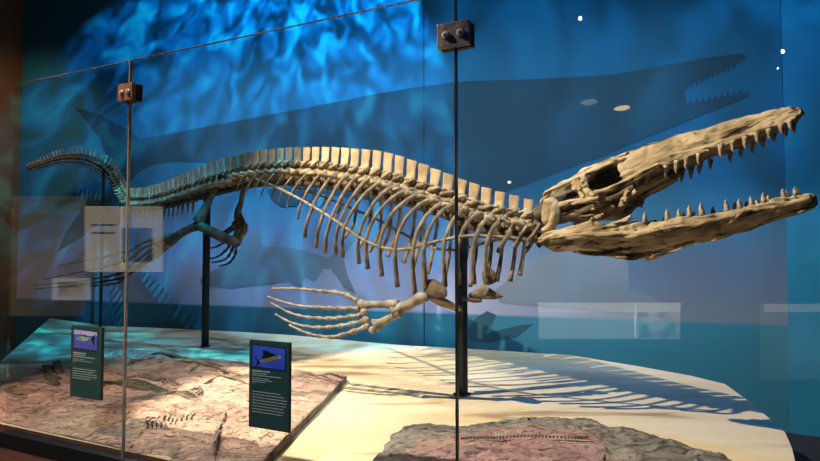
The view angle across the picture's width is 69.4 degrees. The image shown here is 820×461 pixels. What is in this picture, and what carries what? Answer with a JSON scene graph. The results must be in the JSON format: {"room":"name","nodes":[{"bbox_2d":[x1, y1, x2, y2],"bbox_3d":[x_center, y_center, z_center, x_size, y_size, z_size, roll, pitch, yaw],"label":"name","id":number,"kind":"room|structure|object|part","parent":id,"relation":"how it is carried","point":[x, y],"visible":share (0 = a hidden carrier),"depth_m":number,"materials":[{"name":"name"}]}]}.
{"room":"museum","nodes":[
{"label":"museum","id":0,"kind":"room"},
{"bbox_2d":[0,0,23,361],"bbox_3d":[-6.153,-1.167,6.870,0.150,6.000,3.518,-1,-2,15],"label":"wall","id":1,"kind":"structure","parent":0,"point":[11,11],"depth_m":8.38,"materials":[{"name":"brown paint"}]},
{"bbox_2d":[15,0,790,432],"bbox_3d":[-1.128,-1.015,6.981,9.532,6.294,0.159,-1,-3,20],"label":"wall","id":2,"kind":"structure","parent":0,"point":[549,91],"depth_m":6.48,"materials":[{"name":"paint"}]},
{"bbox_2d":[780,0,819,436],"bbox_3d":[4.719,-1.262,4.582,3.161,6.000,0.148,-1,-3,29],"label":"wall","id":3,"kind":"structure","parent":0,"point":[799,19],"depth_m":5.16,"materials":[{"name":"paint"}]},
{"bbox_2d":[785,432,819,460],"bbox_3d":[0.000,1.702,2.432,20.000,0.100,18.000,0,-2,0],"label":"floor","id":4,"kind":"structure","parent":0,"point":[804,447],"depth_m":4.80,"materials":[{"name":"carpet"}]},
{"bbox_2d":[0,0,474,460],"bbox_3d":[-0.260,0.388,2.329,4.465,2.516,0.067,-1,-3,26],"label":"glass panel","id":5,"kind":"object","parent":4,"relation":"on","point":[455,36],"visible":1,"depth_m":2.89,"materials":[{"name":"clear glass"}]},
{"bbox_3d":[-0.259,1.396,2.290,4.465,0.500,0.044,-1,-3,26],"label":"panel","id":6,"kind":"part","parent":5,"relation":"part of","materials":[{"name":"brown laminate"}]},
{"bbox_3d":[-0.259,1.108,2.302,4.465,0.070,0.060,-1,-3,26],"label":"rail","id":7,"kind":"part","parent":5,"relation":"part of","materials":[{"name":"black metal"}]},
{"bbox_2d":[70,325,104,400],"bbox_3d":[-1.656,0.674,3.032,0.243,0.364,0.015,-1,-3,26],"label":"placard","id":8,"kind":"object","parent":5,"relation":"attached to","point":[87,342],"visible":1,"depth_m":3.02},
{"bbox_2d":[74,334,96,350],"bbox_3d":[-1.664,0.561,3.034,0.182,0.098,0.001,-1,-3,26],"label":"picture","id":9,"kind":"object","parent":8,"relation":"on","point":[82,342],"depth_m":3.03},
{"bbox_3d":[-1.379,-0.679,2.953,0.104,0.084,0.024,-1,-3,26],"label":"plate","id":10,"kind":"part","parent":5,"relation":"part of","materials":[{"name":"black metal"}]},
{"bbox_2d":[249,339,291,432],"bbox_3d":[-0.594,0.654,2.506,0.216,0.369,0.015,-1,-3,26],"label":"placard","id":11,"kind":"object","parent":5,"relation":"attached to","point":[270,362],"visible":1,"depth_m":2.50},
{"bbox_2d":[252,345,284,369],"bbox_3d":[-0.599,0.537,2.506,0.174,0.094,0.001,-1,-3,26],"label":"picture","id":12,"kind":"object","parent":11,"relation":"on","point":[264,357],"depth_m":2.51},
{"bbox_3d":[0.176,-0.708,2.182,0.124,0.088,0.024,-1,-3,26],"label":"plate","id":13,"kind":"part","parent":5,"relation":"part of","materials":[{"name":"black metal"}]},
{"bbox_2d":[0,318,794,460],"bbox_3d":[-1.646,1.415,5.085,8.463,0.693,3.664,-1,-3,26],"label":"display platform","id":14,"kind":"object","parent":4,"relation":"on","point":[388,388],"visible":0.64,"depth_m":4.24,"materials":[{"name":"beige laminate"}]},
{"bbox_2d":[0,348,346,460],"bbox_3d":[-1.801,1.101,4.227,3.562,0.122,1.939,-1,-3,29],"label":"slab","id":15,"kind":"object","parent":14,"relation":"on","point":[179,407],"visible":0.82,"depth_m":3.60,"materials":[{"name":"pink stone"}]},
{"bbox_2d":[26,106,818,396],"bbox_3d":[-1.438,0.013,5.311,8.405,2.349,1.031,-2,-3,37],"label":"skeleton","id":16,"kind":"object","parent":14,"relation":"on","point":[604,190],"visible":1,"depth_m":3.95,"materials":[{"name":"beige"}]},
{"bbox_3d":[-3.886,0.233,7.469,0.030,2.053,0.030,-2,-3,40],"label":"support post","id":17,"kind":"part","parent":16,"relation":"part of","materials":[{"name":"black metal"}]},
{"bbox_3d":[-2.163,0.399,6.282,0.056,1.663,0.056,-2,-3,40],"label":"support post","id":18,"kind":"part","parent":16,"relation":"part of","materials":[{"name":"black metal"}]},
{"bbox_3d":[-0.413,-0.186,4.389,2.801,0.685,0.224,-2,-3,40],"label":"rib support rod","id":19,"kind":"part","parent":16,"relation":"part of","materials":[{"name":"beige metal"}]},
{"bbox_3d":[-0.154,-0.173,4.697,2.801,0.685,0.224,-2,-3,40],"label":"rib support rod","id":20,"kind":"part","parent":16,"relation":"part of","materials":[{"name":"beige metal"}]},
{"bbox_3d":[0.361,0.512,4.131,0.060,1.258,0.060,-2,-3,40],"label":"support post","id":21,"kind":"part","parent":16,"relation":"part of","materials":[{"name":"black metal"}]},
{"bbox_2d":[372,416,731,460],"bbox_3d":[0.630,1.009,2.674,1.526,0.145,1.223,-1,-2,18],"label":"rock slab","id":22,"kind":"object","parent":14,"relation":"on","point":[531,438],"visible":0.99,"depth_m":2.68,"materials":[{"name":"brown stone"}]}
]}

